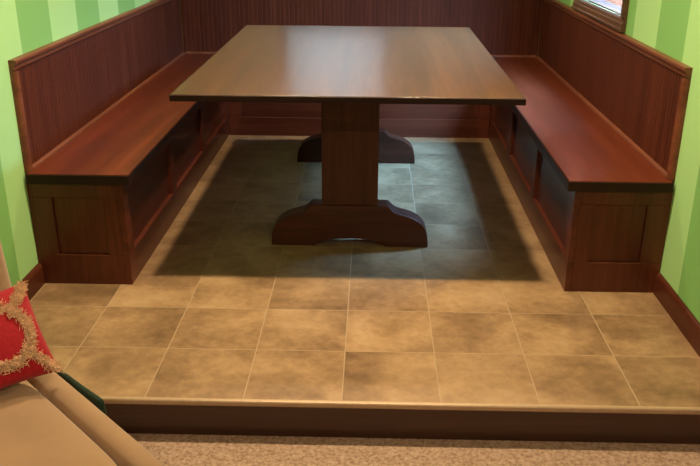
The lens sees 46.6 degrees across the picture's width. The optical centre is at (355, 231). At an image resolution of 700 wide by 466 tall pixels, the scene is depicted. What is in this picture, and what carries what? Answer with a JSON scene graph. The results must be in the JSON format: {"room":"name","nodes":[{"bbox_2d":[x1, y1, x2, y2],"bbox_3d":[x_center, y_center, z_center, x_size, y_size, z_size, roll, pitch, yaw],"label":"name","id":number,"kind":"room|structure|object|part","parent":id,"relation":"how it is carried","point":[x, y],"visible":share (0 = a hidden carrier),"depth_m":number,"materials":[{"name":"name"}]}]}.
{"room":"dining room","nodes":[
{"label":"dining room","id":0,"kind":"room"},
{"bbox_2d":[0,0,152,286],"bbox_3d":[-1.289,-1.134,3.786,0.140,2.326,3.667,1,22,1],"label":"wall","id":1,"kind":"structure","parent":0,"point":[26,26],"depth_m":3.02,"materials":[{"name":"green paint"}]},
{"bbox_2d":[20,263,44,300],"bbox_3d":[-1.249,0.311,2.838,0.016,0.088,0.796,1,22,1],"label":"baseboard","id":2,"kind":"structure","parent":1,"relation":"attached to","point":[35,277],"depth_m":3.13,"materials":[{"name":"brown wood"}]},
{"bbox_2d":[180,0,542,55],"bbox_3d":[0.033,-1.766,5.402,2.427,2.326,0.140,1,22,1],"label":"wall","id":3,"kind":"structure","parent":0,"point":[180,0],"depth_m":5.48,"materials":[{"name":"brown wood"}]},
{"bbox_2d":[30,135,699,406],"bbox_3d":[-0.014,-0.094,4.163,2.627,0.120,3.598,1,22,1],"label":"floor","id":4,"kind":"structure","parent":0,"point":[481,313],"depth_m":3.02,"materials":[{"name":"tile"}]},
{"bbox_2d":[8,0,228,283],"bbox_3d":[-1.017,-0.696,4.308,0.398,0.877,2.729,1,22,1],"label":"bench","id":5,"kind":"object","parent":4,"relation":"on","point":[110,162],"visible":0.94,"depth_m":3.44,"materials":[{"name":"brown wood"}]},
{"bbox_3d":[-1.231,-0.405,3.003,0.026,0.377,0.036,1,22,1],"label":"trim","id":6,"kind":"part","parent":5,"relation":"part of","materials":[{"name":"brown wood"}]},
{"bbox_3d":[-1.076,0.007,3.156,0.341,0.421,0.024,1,22,1],"label":"frame","id":7,"kind":"part","parent":5,"relation":"part of","materials":[{"name":"brown wood"}]},
{"bbox_3d":[-1.060,-0.026,3.150,0.196,0.235,0.012,1,22,1],"label":"panel","id":8,"kind":"part","parent":5,"relation":"part of","materials":[{"name":"brown wood"}]},
{"bbox_3d":[-1.209,-0.908,4.244,0.010,0.397,2.675,1,22,1],"label":"backrest panel","id":9,"kind":"part","parent":5,"relation":"part of","materials":[{"name":"brown wood"}]},
{"bbox_3d":[-1.200,-0.731,4.316,0.014,0.014,2.645,1,22,1],"label":"seat moulding","id":10,"kind":"part","parent":5,"relation":"part of","materials":[{"name":"brown wood"}]},
{"bbox_3d":[-1.013,-0.696,4.304,0.382,0.039,2.713,1,22,1],"label":"seat","id":11,"kind":"part","parent":5,"relation":"part of","materials":[{"name":"brown wood"}]},
{"bbox_3d":[-0.894,-0.172,3.504,0.006,0.243,0.668,1,22,1],"label":"panel","id":12,"kind":"part","parent":5,"relation":"part of","materials":[{"name":"brown wood"}]},
{"bbox_3d":[-0.869,-0.408,4.206,0.024,0.421,2.289,1,22,1],"label":"frame","id":13,"kind":"part","parent":5,"relation":"part of","materials":[{"name":"brown wood"}]},
{"bbox_3d":[-0.878,-0.443,4.186,0.006,0.243,0.648,1,22,1],"label":"panel","id":14,"kind":"part","parent":5,"relation":"part of","materials":[{"name":"brown wood"}]},
{"bbox_3d":[-0.861,-0.718,4.880,0.006,0.243,0.636,1,22,1],"label":"panel","id":15,"kind":"part","parent":5,"relation":"part of","materials":[{"name":"brown wood"}]},
{"bbox_2d":[169,25,525,246],"bbox_3d":[-0.014,-0.481,3.944,1.286,0.761,1.894,1,22,1],"label":"trestle table","id":16,"kind":"object","parent":4,"relation":"on","point":[351,71],"visible":1,"depth_m":3.52,"materials":[{"name":"brown wood"}]},
{"bbox_3d":[-0.024,-0.362,3.484,0.243,0.502,0.079,1,22,1],"label":"post","id":17,"kind":"part","parent":16,"relation":"part of","materials":[{"name":"brown wood"}]},
{"bbox_2d":[181,0,541,137],"bbox_3d":[0.022,-1.101,5.348,2.403,0.877,0.451,1,22,1],"label":"bench","id":18,"kind":"object","parent":4,"relation":"on","point":[505,28],"visible":0.48,"depth_m":5.42,"materials":[{"name":"brown wood"}]},
{"bbox_3d":[-0.384,-0.865,5.267,0.726,0.250,0.006,1,22,1],"label":"panel","id":19,"kind":"part","parent":18,"relation":"part of","materials":[{"name":"brown wood"}]},
{"bbox_3d":[0.018,-0.822,5.265,1.698,0.420,0.024,1,22,1],"label":"frame","id":20,"kind":"part","parent":18,"relation":"part of","materials":[{"name":"brown wood"}]},
{"bbox_3d":[0.027,-1.205,5.533,2.381,0.013,0.014,1,22,1],"label":"seat moulding","id":21,"kind":"part","parent":18,"relation":"part of","materials":[{"name":"brown wood"}]},
{"bbox_3d":[0.029,-1.387,5.472,2.403,0.396,0.010,1,22,1],"label":"backrest panel","id":22,"kind":"part","parent":18,"relation":"part of","materials":[{"name":"brown wood"}]},
{"bbox_3d":[0.427,-0.853,5.253,0.742,0.250,0.006,1,22,1],"label":"panel","id":23,"kind":"part","parent":18,"relation":"part of","materials":[{"name":"brown wood"}]},
{"bbox_2d":[99,396,699,414],"bbox_3d":[-0.053,0.524,2.466,2.427,0.020,0.013,1,22,1],"label":"trim","id":24,"kind":"structure","parent":4,"relation":"attached to","point":[107,399],"depth_m":2.46,"materials":[{"name":"beige metal"}]},
{"bbox_2d":[105,404,699,443],"bbox_3d":[-0.053,0.583,2.491,2.427,0.107,0.008,1,22,1],"label":"trim","id":25,"kind":"structure","parent":4,"relation":"attached to","point":[132,418],"depth_m":2.48,"materials":[{"name":"brown wood"}]},
{"bbox_2d":[489,0,692,292],"bbox_3d":[1.013,-0.666,4.272,0.395,0.877,2.729,1,22,1],"label":"bench","id":26,"kind":"object","parent":4,"relation":"on","point":[591,155],"visible":0.94,"depth_m":3.40,"materials":[{"name":"brown wood"}]},
{"bbox_3d":[0.880,-0.693,4.848,0.006,0.243,0.636,1,22,1],"label":"panel","id":27,"kind":"part","parent":26,"relation":"part of","materials":[{"name":"brown wood"}]},
{"bbox_3d":[0.864,-0.417,4.155,0.006,0.243,0.648,1,22,1],"label":"panel","id":28,"kind":"part","parent":26,"relation":"part of","materials":[{"name":"brown wood"}]},
{"bbox_3d":[0.855,-0.383,4.175,0.024,0.421,2.289,1,22,1],"label":"frame","id":29,"kind":"part","parent":26,"relation":"part of","materials":[{"name":"brown wood"}]},
{"bbox_3d":[0.848,-0.147,3.473,0.006,0.243,0.668,1,22,1],"label":"panel","id":30,"kind":"part","parent":26,"relation":"part of","materials":[{"name":"brown wood"}]},
{"bbox_3d":[1.009,-0.666,4.267,0.379,0.039,2.713,1,22,1],"label":"seat","id":31,"kind":"part","parent":26,"relation":"part of","materials":[{"name":"brown wood"}]},
{"bbox_3d":[1.196,-0.696,4.273,0.014,0.014,2.645,1,22,1],"label":"seat moulding","id":32,"kind":"part","parent":26,"relation":"part of","materials":[{"name":"brown wood"}]},
{"bbox_3d":[1.207,-0.873,4.201,0.010,0.397,2.675,1,22,1],"label":"backrest panel","id":33,"kind":"part","parent":26,"relation":"part of","materials":[{"name":"brown wood"}]},
{"bbox_3d":[0.996,0.004,3.113,0.196,0.235,0.012,1,22,1],"label":"panel","id":34,"kind":"part","parent":26,"relation":"part of","materials":[{"name":"brown wood"}]},
{"bbox_3d":[1.011,0.037,3.119,0.338,0.421,0.024,1,22,1],"label":"frame","id":35,"kind":"part","parent":26,"relation":"part of","materials":[{"name":"brown wood"}]},
{"bbox_3d":[1.170,-0.370,2.960,0.026,0.377,0.036,1,22,1],"label":"trim","id":36,"kind":"part","parent":26,"relation":"part of","materials":[{"name":"brown wood"}]},
{"bbox_2d":[128,433,699,465],"bbox_3d":[-0.110,1.548,0.274,6.000,0.050,4.908,1,22,1],"label":"floor","id":37,"kind":"structure","parent":0,"point":[169,449],"depth_m":2.44,"materials":[{"name":"beige carpet"}]},
{"bbox_2d":[0,242,161,465],"bbox_3d":[-0.972,0.467,1.680,0.828,0.909,1.016,-19,29,-41],"label":"sofa","id":38,"kind":"object","parent":37,"relation":"on","point":[45,421],"visible":0.78,"depth_m":1.64,"materials":[{"name":"beige fabric"}]},
{"bbox_3d":[-1.208,0.324,1.883,0.828,0.799,0.343,-19,29,-41],"label":"backrest","id":39,"kind":"part","parent":38,"relation":"part of","materials":[{"name":"beige fabric"}]},
{"bbox_2d":[0,280,63,389],"bbox_3d":[-0.777,0.237,1.740,0.235,0.189,0.156,-19,29,-40],"label":"throw pillow","id":40,"kind":"object","parent":38,"relation":"on","point":[25,354],"visible":1,"depth_m":1.75,"materials":[{"name":"red fabric"}]},
{"bbox_2d":[0,380,116,465],"bbox_3d":[-0.884,0.507,1.599,0.626,0.212,0.700,-19,29,-41],"label":"seat cushion","id":41,"kind":"object","parent":38,"relation":"on","point":[40,426],"depth_m":1.63,"materials":[{"name":"beige fabric"}]},
{"bbox_2d":[57,370,106,415],"bbox_3d":[-0.678,0.474,1.975,0.030,0.323,0.348,-19,29,-41],"label":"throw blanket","id":42,"kind":"object","parent":38,"relation":"hanging from","point":[89,395],"visible":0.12,"depth_m":1.84,"materials":[{"name":"green fabric"}]},
{"bbox_3d":[-0.657,0.558,1.890,0.064,0.468,0.805,-19,29,-41],"label":"arm","id":43,"kind":"part","parent":38,"relation":"part of","materials":[{"name":"beige fabric"}]},
{"bbox_2d":[558,0,699,321],"bbox_3d":[1.252,-1.097,3.741,0.090,2.326,3.667,1,22,1],"label":"wall","id":44,"kind":"structure","parent":0,"point":[670,27],"depth_m":2.94,"materials":[{"name":"green paint"}]},
{"bbox_2d":[571,0,628,31],"bbox_3d":[1.248,-1.475,3.912,0.120,0.880,0.960,1,22,1],"label":"window","id":45,"kind":"structure","parent":44,"relation":"in","point":[617,22],"depth_m":3.93,"materials":[{"name":"brown wood"}]},
{"bbox_3d":[1.235,-1.473,3.913,0.030,0.755,0.830,1,22,1],"label":"sash","id":46,"kind":"part","parent":45,"relation":"part of","materials":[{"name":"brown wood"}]},
{"bbox_2d":[653,273,699,356],"bbox_3d":[1.161,0.346,2.795,0.016,0.088,0.796,1,22,1],"label":"baseboard","id":47,"kind":"structure","parent":44,"relation":"attached to","point":[687,323],"depth_m":2.92,"materials":[{"name":"brown wood"}]},
{"bbox_3d":[1.667,-0.619,3.484,0.758,0.060,2.550,1,22,1],"label":"ground","id":48,"kind":"structure","parent":0,"visible":0},
{"bbox_2d":[605,0,621,6],"bbox_3d":[1.715,-1.882,2.981,0.840,2.700,2.710,1,22,1],"label":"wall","id":49,"kind":"structure","parent":48,"relation":"on","point":[616,2],"depth_m":4.59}
]}

